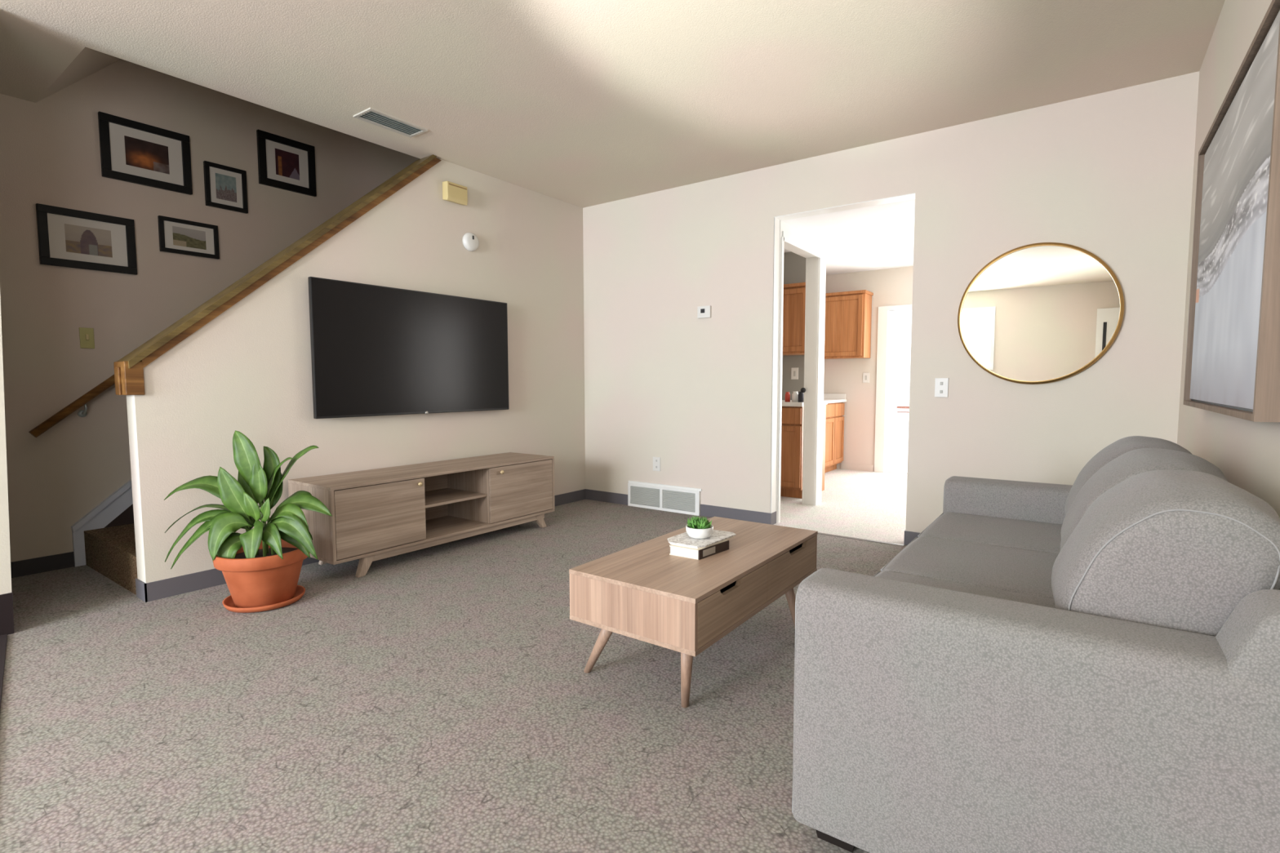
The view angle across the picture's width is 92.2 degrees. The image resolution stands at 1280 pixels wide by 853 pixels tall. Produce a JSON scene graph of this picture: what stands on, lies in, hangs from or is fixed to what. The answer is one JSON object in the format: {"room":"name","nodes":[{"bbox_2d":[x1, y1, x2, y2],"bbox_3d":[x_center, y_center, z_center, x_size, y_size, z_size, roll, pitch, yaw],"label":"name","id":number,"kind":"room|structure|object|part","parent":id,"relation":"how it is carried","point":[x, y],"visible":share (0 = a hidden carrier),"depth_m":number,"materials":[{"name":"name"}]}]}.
{"room":"living room","nodes":[
{"label":"living room","id":0,"kind":"room"},
{"bbox_2d":[35,46,120,102],"bbox_3d":[-1.456,-3.107,4.602,1.100,2.660,4.420,3,5,36],"label":"ceiling","id":1,"kind":"structure","parent":0,"point":[88,61],"depth_m":3.07,"materials":[{"name":"paint"}]},
{"bbox_2d":[84,523,137,595],"bbox_3d":[-1.827,-0.541,4.265,0.869,2.470,2.996,3,5,36],"label":"stair","id":2,"kind":"structure","parent":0,"point":[111,552],"depth_m":3.16,"materials":[{"name":"carpet"}]},
{"bbox_2d":[0,58,420,562],"bbox_3d":[-2.380,-1.858,4.263,0.100,5.100,6.200,3,5,36],"label":"wall","id":3,"kind":"structure","parent":0,"point":[50,149],"depth_m":3.42,"materials":[{"name":"paint"}]},
{"bbox_2d":[10,551,75,577],"bbox_3d":[-3.588,0.774,2.678,0.007,0.082,1.710,3,5,36],"label":"baseboard","id":4,"kind":"structure","parent":3,"relation":"attached to","point":[62,561],"depth_m":3.26,"materials":[{"name":"grey plastic"}]},
{"bbox_2d":[28,374,115,437],"bbox_3d":[-2.543,-0.861,3.938,0.096,1.721,2.062,3,5,36],"label":"wall handrail","id":5,"kind":"object","parent":3,"relation":"attached to","point":[102,387],"visible":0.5,"depth_m":3.28,"materials":[{"name":"brown wood"}]},
{"bbox_2d":[35,203,137,275],"bbox_3d":[-3.000,-1.010,3.356,0.024,0.307,0.403,3,5,36],"label":"picture frame","id":6,"kind":"object","parent":3,"relation":"attached to","point":[68,237],"visible":1,"depth_m":3.34,"materials":[{"name":"black wood"}]},
{"bbox_2d":[64,223,112,257],"bbox_3d":[-3.000,-1.010,3.357,0.001,0.147,0.193,3,5,36],"label":"print","id":7,"kind":"object","parent":6,"relation":"attached to","point":[78,239],"depth_m":3.35},
{"bbox_2d":[79,327,94,348],"bbox_3d":[-3.022,-0.483,3.369,0.016,0.112,0.060,3,5,36],"label":"light switch","id":8,"kind":"object","parent":3,"relation":"attached to","point":[86,340],"visible":1,"depth_m":3.37,"materials":[{"name":"beige"}]},
{"bbox_2d":[71,479,133,567],"bbox_3d":[-2.440,-0.319,4.173,0.030,2.044,2.198,3,5,36],"label":"trim","id":9,"kind":"structure","parent":3,"relation":"attached to","point":[113,506],"depth_m":3.43,"materials":[{"name":"grey"}]},
{"bbox_2d":[104,503,133,528],"bbox_3d":[-2.426,-0.271,4.209,0.014,1.942,2.130,3,5,36],"label":"stair","id":10,"kind":"structure","parent":3,"relation":"attached to","point":[126,517],"depth_m":3.53,"materials":[{"name":"brown"}]},
{"bbox_2d":[97,111,192,195],"bbox_3d":[-2.834,-1.561,3.548,0.024,0.343,0.420,3,5,36],"label":"picture frame","id":11,"kind":"object","parent":3,"relation":"attached to","point":[131,151],"visible":1,"depth_m":3.53,"materials":[{"name":"black wood"}]},
{"bbox_2d":[124,135,169,173],"bbox_3d":[-2.835,-1.561,3.548,0.001,0.159,0.204,3,5,36],"label":"print","id":12,"kind":"object","parent":11,"relation":"attached to","point":[140,153],"depth_m":3.55},
{"bbox_2d":[157,215,219,259],"bbox_3d":[-2.724,-1.140,3.729,0.024,0.203,0.302,3,5,36],"label":"picture frame","id":13,"kind":"object","parent":3,"relation":"attached to","point":[178,236],"visible":1,"depth_m":3.72,"materials":[{"name":"black wood"}]},
{"bbox_2d":[172,226,206,249],"bbox_3d":[-2.725,-1.140,3.729,0.001,0.111,0.170,3,5,36],"label":"print","id":14,"kind":"object","parent":13,"relation":"attached to","point":[183,237],"depth_m":3.73},
{"bbox_2d":[203,160,248,213],"bbox_3d":[-2.601,-1.501,3.875,0.024,0.265,0.231,3,5,36],"label":"picture frame","id":15,"kind":"object","parent":3,"relation":"attached to","point":[225,187],"visible":1,"depth_m":3.87,"materials":[{"name":"black wood"}]},
{"bbox_2d":[214,172,236,202],"bbox_3d":[-2.602,-1.501,3.875,0.001,0.155,0.115,3,5,36],"label":"print","id":16,"kind":"object","parent":15,"relation":"attached to","point":[225,185],"depth_m":3.87},
{"bbox_2d":[256,128,316,196],"bbox_3d":[-2.380,-1.770,4.162,0.024,0.340,0.363,3,5,36],"label":"picture frame","id":17,"kind":"object","parent":3,"relation":"attached to","point":[285,163],"visible":1,"depth_m":4.15,"materials":[{"name":"black wood"}]},
{"bbox_2d":[275,148,299,180],"bbox_3d":[-2.381,-1.770,4.163,0.001,0.170,0.153,3,5,36],"label":"print","id":18,"kind":"object","parent":17,"relation":"attached to","point":[286,162],"depth_m":4.16},
{"bbox_2d":[0,159,585,595],"bbox_3d":[-2.687,-0.379,2.243,0.115,2.440,7.400,3,5,36],"label":"wall","id":19,"kind":"structure","parent":0,"point":[247,371],"depth_m":3.65,"materials":[{"name":"paint"}]},
{"bbox_2d":[0,591,13,635],"bbox_3d":[-3.695,0.860,0.912,0.108,0.165,3.921,3,5,36],"label":"baseboard","id":20,"kind":"structure","parent":19,"relation":"attached to","point":[6,615],"depth_m":2.45,"materials":[{"name":"black"}]},
{"bbox_2d":[113,154,441,395],"bbox_3d":[-1.834,-0.936,3.385,0.175,1.495,1.699,3,5,36],"label":"cap rail","id":21,"kind":"object","parent":19,"relation":"attached to","point":[129,378],"visible":1,"depth_m":3.10,"materials":[{"name":"brown wood"}]},
{"bbox_2d":[135,488,585,602],"bbox_3d":[-1.410,0.666,4.081,0.129,0.086,3.057,3,5,36],"label":"baseboard","id":22,"kind":"structure","parent":19,"relation":"attached to","point":[159,589],"depth_m":2.95,"materials":[{"name":"grey plastic"}]},
{"bbox_2d":[307,276,509,418],"bbox_3d":[-1.377,-0.460,3.894,0.062,0.770,1.385,3,5,36],"label":"television","id":23,"kind":"object","parent":19,"relation":"attached to","point":[376,350],"visible":1,"depth_m":3.75,"materials":[{"name":"black"}]},
{"bbox_2d":[442,181,467,205],"bbox_3d":[-1.215,-1.532,4.054,0.058,0.124,0.160,3,5,36],"label":"door chime","id":24,"kind":"object","parent":19,"relation":"attached to","point":[455,193],"visible":1,"depth_m":4.02,"materials":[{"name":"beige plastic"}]},
{"bbox_2d":[462,232,479,251],"bbox_3d":[-1.144,-1.256,4.187,0.039,0.124,0.124,3,5,36],"label":"smoke detector","id":25,"kind":"object","parent":19,"relation":"attached to","point":[470,241],"visible":1,"depth_m":4.17,"materials":[{"name":"white plastic"}]},
{"bbox_2d":[0,468,906,852],"bbox_3d":[-0.589,0.865,2.730,5.012,0.120,10.700,3,5,36],"label":"floor","id":26,"kind":"structure","parent":0,"point":[440,698],"depth_m":1.87,"materials":[{"name":"carpet"}]},
{"bbox_2d":[0,634,7,709],"bbox_3d":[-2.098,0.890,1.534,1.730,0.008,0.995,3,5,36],"label":"baseboard","id":27,"kind":"structure","parent":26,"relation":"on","point":[3,638],"depth_m":2.23,"materials":[{"name":"black"}]},
{"bbox_2d":[164,430,332,613],"bbox_3d":[-1.758,0.410,2.772,0.716,0.786,0.380,-1,4,-18],"label":"potted plant","id":28,"kind":"object","parent":26,"relation":"on","point":[260,566],"visible":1,"depth_m":2.72,"materials":[{"name":"green plant"}]},
{"bbox_3d":[-1.711,0.670,2.806,0.380,0.241,0.380,3,5,36],"label":"pot","id":29,"kind":"part","parent":28,"relation":"part of","materials":[{"name":"ceramic"}]},
{"bbox_3d":[-1.697,0.471,2.776,0.030,0.256,0.016,3,5,36],"label":"stem","id":30,"kind":"part","parent":28,"relation":"part of","materials":[{"name":"green plant"}]},
{"bbox_3d":[-1.710,0.458,2.814,0.016,0.276,0.030,-1,4,-9],"label":"stem","id":31,"kind":"part","parent":28,"relation":"part of","materials":[{"name":"green plant"}]},
{"bbox_3d":[-1.682,0.449,2.796,0.037,0.296,0.016,-2,4,-21],"label":"stem","id":32,"kind":"part","parent":28,"relation":"part of","materials":[{"name":"green plant"}]},
{"bbox_2d":[288,452,555,577],"bbox_3d":[-1.225,0.487,3.793,0.463,0.484,1.567,3,5,36],"label":"media console","id":33,"kind":"object","parent":26,"relation":"on","point":[384,513],"visible":0.98,"depth_m":3.52,"materials":[{"name":"beige wood"}]},
{"bbox_3d":[-1.689,0.484,3.170,0.440,0.354,0.016,3,5,36],"label":"panel","id":34,"kind":"part","parent":33,"relation":"part of","materials":[{"name":"beige wood"}]},
{"bbox_3d":[-1.728,0.708,3.427,0.040,0.098,0.108,3,5,36],"label":"leg","id":35,"kind":"part","parent":33,"relation":"part of","materials":[{"name":"beige wood"}]},
{"bbox_3d":[-1.430,0.723,3.212,0.045,0.098,0.108,3,5,36],"label":"leg","id":36,"kind":"part","parent":33,"relation":"part of","materials":[{"name":"beige wood"}]},
{"bbox_3d":[-1.363,0.476,3.262,0.017,0.346,0.511,3,5,36],"label":"door","id":37,"kind":"part","parent":33,"relation":"part of","materials":[{"name":"beige wood"}]},
{"bbox_3d":[-1.220,0.319,3.414,0.024,0.026,0.026,3,5,36],"label":"knob","id":38,"kind":"part","parent":33,"relation":"part of","materials":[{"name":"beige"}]},
{"bbox_3d":[-1.410,0.429,3.923,0.008,0.354,1.535,3,5,36],"label":"panel","id":39,"kind":"part","parent":33,"relation":"part of","materials":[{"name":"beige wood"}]},
{"bbox_3d":[-1.199,0.646,3.836,0.388,0.035,1.307,3,5,36],"label":"rail","id":40,"kind":"part","parent":33,"relation":"part of","materials":[{"name":"beige wood"}]},
{"bbox_2d":[424,488,487,508],"bbox_3d":[-1.256,0.437,3.789,0.395,0.015,0.470,3,5,36],"label":"shelf","id":41,"kind":"object","parent":33,"relation":"attached to","point":[434,497],"depth_m":3.83,"materials":[{"name":"beige wood"}]},
{"bbox_3d":[-0.776,0.417,4.070,0.017,0.346,0.548,3,5,36],"label":"door","id":42,"kind":"part","parent":33,"relation":"part of","materials":[{"name":"beige wood"}]},
{"bbox_3d":[-0.780,0.392,4.423,0.440,0.354,0.016,3,5,36],"label":"panel","id":43,"kind":"part","parent":33,"relation":"part of","materials":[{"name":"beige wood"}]},
{"bbox_3d":[-0.693,0.648,4.228,0.045,0.098,0.108,3,5,36],"label":"leg","id":44,"kind":"part","parent":33,"relation":"part of","materials":[{"name":"beige wood"}]},
{"bbox_2d":[568,516,817,707],"bbox_3d":[0.220,0.639,2.244,0.523,0.409,0.950,3,5,36],"label":"coffee table","id":45,"kind":"object","parent":26,"relation":"on","point":[642,592],"visible":0.86,"depth_m":1.93,"materials":[{"name":"brown wood"}]},
{"bbox_3d":[-0.135,0.730,2.056,0.042,0.256,0.183,-4,6,-42],"label":"leg","id":46,"kind":"part","parent":45,"relation":"part of","materials":[{"name":"brown wood"}]},
{"bbox_3d":[-0.032,0.546,1.843,0.465,0.136,0.015,3,5,36],"label":"panel","id":47,"kind":"part","parent":45,"relation":"part of","materials":[{"name":"brown wood"}]},
{"bbox_3d":[0.137,0.745,1.861,0.042,0.245,0.087,-1,4,-11],"label":"leg","id":48,"kind":"part","parent":45,"relation":"part of","materials":[{"name":"brown wood"}]},
{"bbox_2d":[669,540,728,559],"bbox_3d":[0.210,0.424,2.161,0.116,0.032,0.194,4,6,42],"label":"book","id":49,"kind":"object","parent":45,"relation":"on","point":[685,552],"visible":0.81,"depth_m":2.11,"materials":[{"name":"beige paper"}]},
{"bbox_2d":[667,529,736,549],"bbox_3d":[0.218,0.400,2.208,0.170,0.010,0.251,3,5,36],"label":"book","id":50,"kind":"object","parent":49,"relation":"on","point":[682,540],"visible":0.75,"depth_m":2.16,"materials":[{"name":"paper"}]},
{"bbox_2d":[685,515,713,538],"bbox_3d":[0.213,0.357,2.202,0.098,0.076,0.101,1,4,10],"label":"succulent bowl","id":51,"kind":"object","parent":50,"relation":"on","point":[695,528],"visible":1,"depth_m":2.17,"materials":[{"name":"white ceramic"}]},
{"bbox_3d":[0.289,0.541,1.901,0.015,0.132,0.458,3,5,36],"label":"drawer","id":52,"kind":"part","parent":45,"relation":"part of","materials":[{"name":"brown wood"}]},
{"bbox_3d":[0.598,0.702,2.438,0.090,0.246,0.042,1,4,13],"label":"leg","id":53,"kind":"part","parent":45,"relation":"part of","materials":[{"name":"brown wood"}]},
{"bbox_3d":[0.559,0.513,2.273,0.015,0.132,0.458,3,5,36],"label":"drawer","id":54,"kind":"part","parent":45,"relation":"part of","materials":[{"name":"brown wood"}]},
{"bbox_3d":[0.515,0.490,2.596,0.465,0.136,0.015,3,5,36],"label":"panel","id":55,"kind":"part","parent":45,"relation":"part of","materials":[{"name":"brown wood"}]},
{"bbox_2d":[780,404,826,498],"bbox_3d":[1.275,0.198,5.600,0.620,0.790,0.598,3,5,36],"label":"base cabinet","id":56,"kind":"object","parent":26,"relation":"on","point":[792,424],"visible":0.27,"depth_m":5.24,"materials":[{"name":"brown wood"}]},
{"bbox_3d":[1.233,0.254,5.281,0.212,0.439,0.012,3,5,36],"label":"door panel","id":57,"kind":"part","parent":56,"relation":"part of","materials":[{"name":"brown wood"}]},
{"bbox_3d":[1.231,0.254,5.278,0.298,0.525,0.020,3,5,36],"label":"door","id":58,"kind":"part","parent":56,"relation":"part of","materials":[{"name":"brown wood"}]},
{"bbox_3d":[1.230,-0.092,5.253,0.298,0.138,0.020,3,5,36],"label":"drawer","id":59,"kind":"part","parent":56,"relation":"part of","materials":[{"name":"brown wood"}]},
{"bbox_2d":[782,400,827,406],"bbox_3d":[1.268,-0.213,5.571,0.650,0.035,0.625,3,5,36],"label":"countertop","id":60,"kind":"structure","parent":56,"relation":"on","point":[784,403],"depth_m":5.20,"materials":[{"name":"white"}]},
{"bbox_2d":[785,391,790,401],"bbox_3d":[1.266,-0.253,5.287,0.044,0.085,0.044,3,5,36],"label":"jar","id":61,"kind":"object","parent":60,"relation":"on","point":[787,394],"visible":1,"depth_m":5.27,"materials":[{"name":"red ceramic"}]},
{"bbox_2d":[791,391,798,402],"bbox_3d":[1.330,-0.255,5.278,0.056,0.090,0.056,3,5,36],"label":"jar","id":62,"kind":"object","parent":60,"relation":"on","point":[794,395],"visible":0.98,"depth_m":5.26,"materials":[{"name":"white ceramic"}]},
{"bbox_2d":[797,391,804,402],"bbox_3d":[1.367,-0.252,5.227,0.052,0.090,0.052,3,5,36],"label":"jar","id":63,"kind":"object","parent":60,"relation":"on","point":[801,395],"visible":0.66,"depth_m":5.21,"materials":[{"name":"black ceramic"}]},
{"bbox_2d":[824,402,844,472],"bbox_3d":[1.693,0.125,6.744,0.713,0.770,1.150,3,5,36],"label":"base cabinet","id":64,"kind":"object","parent":26,"relation":"on","point":[834,425],"visible":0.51,"depth_m":6.75,"materials":[{"name":"brown wood"}]},
{"bbox_3d":[2.006,0.167,6.595,0.012,0.419,0.272,3,5,36],"label":"door panel","id":65,"kind":"part","parent":64,"relation":"part of","materials":[{"name":"brown wood"}]},
{"bbox_3d":[2.009,0.168,6.592,0.020,0.505,0.358,3,5,36],"label":"door","id":66,"kind":"part","parent":64,"relation":"part of","materials":[{"name":"brown wood"}]},
{"bbox_3d":[2.008,-0.168,6.568,0.020,0.138,0.358,3,5,36],"label":"drawer","id":67,"kind":"part","parent":64,"relation":"part of","materials":[{"name":"brown wood"}]},
{"bbox_2d":[823,393,846,403],"bbox_3d":[1.696,-0.303,6.705,0.730,0.090,1.180,3,5,36],"label":"countertop","id":68,"kind":"structure","parent":64,"relation":"on","point":[830,397],"depth_m":6.99,"materials":[{"name":"white"}]},
{"bbox_3d":[2.214,0.147,6.875,0.020,0.505,0.318,3,5,36],"label":"door","id":69,"kind":"part","parent":64,"relation":"part of","materials":[{"name":"brown wood"}]},
{"bbox_3d":[2.211,0.147,6.877,0.012,0.419,0.232,3,5,36],"label":"door panel","id":70,"kind":"part","parent":64,"relation":"part of","materials":[{"name":"brown wood"}]},
{"bbox_3d":[2.213,-0.189,6.851,0.020,0.138,0.318,3,5,36],"label":"drawer","id":71,"kind":"part","parent":64,"relation":"part of","materials":[{"name":"brown wood"}]},
{"bbox_2d":[817,532,904,546],"bbox_3d":[1.247,0.706,4.006,0.883,0.004,0.025,3,5,36],"label":"trim","id":72,"kind":"structure","parent":26,"relation":"on","point":[893,544],"depth_m":3.90,"materials":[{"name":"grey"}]},
{"bbox_2d":[791,435,1279,852],"bbox_3d":[1.188,0.461,1.791,0.832,0.812,1.825,3,5,36],"label":"sofa","id":73,"kind":"object","parent":26,"relation":"on","point":[1091,664],"visible":1,"depth_m":1.09,"materials":[{"name":"grey fabric"}]},
{"bbox_2d":[875,571,1055,608],"bbox_3d":[0.835,0.504,1.434,0.680,0.122,0.496,3,5,36],"label":"seat cushion","id":74,"kind":"object","parent":73,"relation":"on","point":[1011,594],"depth_m":1.65,"materials":[{"name":"grey fabric"}]},
{"bbox_2d":[881,536,1057,599],"bbox_3d":[1.128,0.475,1.836,0.679,0.121,0.496,3,5,36],"label":"seat cushion","id":75,"kind":"object","parent":73,"relation":"on","point":[1009,568],"depth_m":1.85,"materials":[{"name":"grey fabric"}]},
{"bbox_2d":[919,512,1062,554],"bbox_3d":[1.419,0.445,2.239,0.680,0.121,0.496,3,5,36],"label":"seat cushion","id":76,"kind":"object","parent":73,"relation":"on","point":[1008,530],"depth_m":2.28,"materials":[{"name":"grey fabric"}]},
{"bbox_3d":[1.664,0.495,2.476,0.800,0.518,0.165,3,5,36],"label":"arm","id":77,"kind":"part","parent":73,"relation":"part of","materials":[{"name":"grey fabric"}]},
{"bbox_3d":[0.690,0.594,1.135,0.800,0.518,0.165,3,5,36],"label":"arm","id":78,"kind":"part","parent":73,"relation":"part of","materials":[{"name":"grey fabric"}]},
{"bbox_2d":[1065,435,1192,515],"bbox_3d":[1.635,0.214,2.065,0.342,0.362,0.498,3,5,36],"label":"cushion","id":79,"kind":"object","parent":73,"relation":"on","point":[1119,447],"depth_m":2.00,"materials":[{"name":"grey fabric"}]},
{"bbox_2d":[1060,448,1227,550],"bbox_3d":[1.345,0.244,1.662,0.345,0.360,0.498,3,5,36],"label":"cushion","id":80,"kind":"object","parent":73,"relation":"on","point":[1135,462],"depth_m":1.57,"materials":[{"name":"grey fabric"}]},
{"bbox_2d":[1051,469,1279,636],"bbox_3d":[1.050,0.276,1.261,0.347,0.357,0.498,3,5,36],"label":"cushion","id":81,"kind":"object","parent":73,"relation":"on","point":[1174,549],"depth_m":1.07,"materials":[{"name":"grey fabric"}]},
{"bbox_2d":[0,0,1225,208],"bbox_3d":[-1.534,-1.614,1.253,5.012,0.160,7.500,3,5,36],"label":"ceiling","id":82,"kind":"structure","parent":0,"point":[583,104],"depth_m":2.81,"materials":[{"name":"paint"}]},
{"bbox_2d":[352,106,427,137],"bbox_3d":[-1.381,-1.685,3.427,0.170,0.010,0.350,3,5,36],"label":"ceiling vent","id":83,"kind":"object","parent":82,"relation":"in","point":[371,115],"visible":1,"depth_m":3.42,"materials":[{"name":"beige metal"}]},
{"bbox_2d":[782,251,805,399],"bbox_3d":[1.281,-0.542,5.986,0.920,2.210,0.080,3,5,36],"label":"wall","id":84,"kind":"structure","parent":0,"point":[794,264],"depth_m":5.79,"materials":[{"name":"grey paint"}]},
{"bbox_2d":[782,282,805,355],"bbox_3d":[1.334,-0.966,5.641,0.595,0.615,0.325,3,5,36],"label":"upper cabinet","id":85,"kind":"object","parent":84,"relation":"attached to","point":[794,294],"visible":0.37,"depth_m":5.44,"materials":[{"name":"brown wood"}]},
{"bbox_3d":[1.358,-0.940,5.450,0.175,0.464,0.012,3,5,36],"label":"door panel","id":86,"kind":"part","parent":85,"relation":"part of","materials":[{"name":"brown wood"}]},
{"bbox_3d":[1.333,-1.257,5.620,0.595,0.030,0.325,3,5,36],"label":"crown moulding","id":87,"kind":"part","parent":85,"relation":"part of","materials":[{"name":"brown wood"}]},
{"bbox_2d":[791,367,798,379],"bbox_3d":[1.458,-0.499,5.806,0.070,0.110,0.008,3,5,36],"label":"wall outlet","id":88,"kind":"object","parent":84,"relation":"attached to","point":[794,371],"visible":1,"depth_m":5.80,"materials":[{"name":"white plastic"}]},
{"bbox_2d":[782,221,826,503],"bbox_3d":[1.197,-0.449,4.697,0.099,2.210,0.910,3,5,36],"label":"wall partition","id":89,"kind":"structure","parent":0,"point":[819,241],"depth_m":4.96,"materials":[{"name":"white paint"}]},
{"bbox_2d":[777,231,824,523],"bbox_3d":[1.169,-0.356,4.663,0.128,2.030,0.830,3,5,36],"label":"door frame","id":90,"kind":"structure","parent":89,"relation":"in","point":[813,304],"depth_m":4.91,"materials":[{"name":"white paint"}]},
{"bbox_3d":[1.313,-0.291,4.941,0.040,0.040,0.050,3,5,36],"label":"knob","id":91,"kind":"part","parent":90,"relation":"part of","materials":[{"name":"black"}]},
{"bbox_2d":[782,199,915,235],"bbox_3d":[1.941,-1.639,3.841,2.213,0.497,0.540,3,5,36],"label":"ceiling","id":92,"kind":"structure","parent":0,"point":[902,211],"depth_m":4.19,"materials":[{"name":"white paint"}]},
{"bbox_2d":[783,220,914,275],"bbox_3d":[2.203,-1.792,5.218,3.412,0.390,3.090,3,5,36],"label":"ceiling","id":93,"kind":"structure","parent":0,"point":[888,246],"depth_m":5.63,"materials":[{"name":"white paint"}]},
{"bbox_2d":[823,266,913,471],"bbox_3d":[3.065,-0.583,6.495,3.412,2.210,0.100,3,5,36],"label":"wall","id":94,"kind":"structure","parent":0,"point":[889,286],"depth_m":6.87,"materials":[{"name":"paint"}]},
{"bbox_2d":[824,289,873,359],"bbox_3d":[2.051,-1.118,6.940,1.025,0.710,0.285,3,5,36],"label":"upper cabinet","id":95,"kind":"object","parent":94,"relation":"attached to","point":[848,314],"visible":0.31,"depth_m":6.66,"materials":[{"name":"brown wood"}]},
{"bbox_3d":[2.174,-1.089,6.703,0.390,0.559,0.012,3,5,36],"label":"door panel","id":96,"kind":"part","parent":95,"relation":"part of","materials":[{"name":"brown wood"}]},
{"bbox_3d":[2.051,-1.457,6.916,1.025,0.030,0.285,3,5,36],"label":"crown moulding","id":97,"kind":"part","parent":95,"relation":"part of","materials":[{"name":"brown wood"}]},
{"bbox_2d":[840,462,873,471],"bbox_3d":[2.448,0.459,6.951,0.360,0.070,0.010,3,5,36],"label":"baseboard","id":98,"kind":"structure","parent":94,"relation":"attached to","point":[843,465],"depth_m":6.95,"materials":[{"name":"paint"}]},
{"bbox_2d":[862,373,869,382],"bbox_3d":[2.506,-0.540,6.836,0.070,0.110,0.008,3,5,36],"label":"light switch","id":99,"kind":"object","parent":94,"relation":"attached to","point":[865,375],"visible":1,"depth_m":6.83,"materials":[{"name":"white plastic"}]},
{"bbox_2d":[874,304,911,474],"bbox_3d":[3.390,-0.364,6.234,1.920,1.810,0.065,3,5,36],"label":"door frame","id":100,"kind":"structure","parent":94,"relation":"in","point":[883,311],"depth_m":6.74,"materials":[{"name":"white paint"}]},
{"bbox_2d":[582,71,1199,533],"bbox_3d":[1.065,-0.605,4.151,3.912,2.600,0.110,3,5,36],"label":"wall","id":101,"kind":"structure","parent":0,"point":[1108,175],"depth_m":3.60,"materials":[{"name":"paint"}]},
{"bbox_2d":[653,457,660,471],"bbox_3d":[0.130,0.294,4.823,0.070,0.110,0.008,3,5,36],"label":"wall outlet","id":102,"kind":"object","parent":101,"relation":"attached to","point":[656,460],"visible":1,"depth_m":4.82,"materials":[{"name":"white plastic"}]},
{"bbox_2d":[627,480,702,515],"bbox_3d":[0.182,0.553,4.795,0.681,0.203,0.022,3,5,36],"label":"air vent","id":103,"kind":"object","parent":101,"relation":"in","point":[669,498],"visible":1,"depth_m":4.78,"materials":[{"name":"white metal"}]},
{"bbox_3d":[0.044,0.552,4.894,0.286,0.139,0.012,3,5,36],"label":"louvre panel","id":104,"kind":"part","parent":103,"relation":"part of","materials":[{"name":"grey metal"}]},
{"bbox_3d":[0.299,0.565,4.710,0.296,0.139,0.012,3,5,36],"label":"louvre panel","id":105,"kind":"part","parent":103,"relation":"part of","materials":[{"name":"grey metal"}]},
{"bbox_2d":[697,305,711,318],"bbox_3d":[0.468,-0.833,4.484,0.105,0.085,0.024,3,5,36],"label":"thermostat","id":106,"kind":"object","parent":101,"relation":"attached to","point":[703,312],"visible":1,"depth_m":4.47,"materials":[{"name":"white plastic"}]},
{"bbox_2d":[585,488,919,545],"bbox_3d":[1.107,0.651,4.209,3.812,0.086,0.117,3,5,36],"label":"baseboard","id":107,"kind":"structure","parent":101,"relation":"attached to","point":[706,510],"depth_m":4.49,"materials":[{"name":"grey plastic"}]},
{"bbox_2d":[770,192,915,523],"bbox_3d":[1.295,-0.346,4.003,0.885,2.103,0.112,3,5,36],"label":"trim","id":108,"kind":"structure","parent":101,"relation":"attached to","point":[778,220],"depth_m":4.22,"materials":[{"name":"white paint"}]},
{"bbox_2d":[934,377,948,397],"bbox_3d":[1.760,-0.227,3.599,0.072,0.112,0.012,3,5,36],"label":"wall outlet","id":109,"kind":"object","parent":101,"relation":"attached to","point":[941,384],"visible":1,"depth_m":3.60,"materials":[{"name":"white plastic"}]},
{"bbox_2d":[957,242,1124,384],"bbox_3d":[2.118,-0.601,3.301,0.748,0.748,0.027,3,5,36],"label":"round mirror","id":110,"kind":"object","parent":101,"relation":"attached to","point":[1040,313],"visible":1,"depth_m":3.28,"materials":[{"name":"clear mirror"}]},
{"bbox_2d":[1177,0,1279,517],"bbox_3d":[1.397,-0.394,1.196,0.100,2.600,10.700,3,5,36],"label":"wall","id":111,"kind":"structure","parent":0,"point":[1246,452],"depth_m":2.13,"materials":[{"name":"paint"}]},
{"bbox_2d":[1182,0,1279,422],"bbox_3d":[1.761,-0.520,1.829,0.062,0.950,1.255,3,5,36],"label":"framed painting","id":112,"kind":"object","parent":111,"relation":"attached to","point":[1233,362],"visible":1,"depth_m":1.64,"materials":[{"name":"beige wood"}]},
{"label":"outside","id":113,"kind":"structure","parent":0,"visible":0},
{"bbox_2d":[884,444,907,471],"bbox_3d":[4.604,0.527,7.600,4.500,0.130,3.300,3,5,36],"label":"deck","id":114,"kind":"object","parent":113,"point":[896,455],"depth_m":8.28,"materials":[{"name":"white"}]},
{"bbox_2d":[897,405,909,413],"bbox_3d":[4.671,0.141,7.214,3.170,0.695,0.060,3,5,36],"label":"deck railing","id":115,"kind":"object","parent":114,"relation":"on","point":[898,406],"visible":0.14,"depth_m":8.06,"materials":[{"name":"brown"}]},
{"bbox_3d":[4.674,-0.191,7.194,3.170,0.030,0.050,3,5,36],"label":"rail","id":116,"kind":"part","parent":115,"relation":"part of","materials":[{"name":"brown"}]}
]}

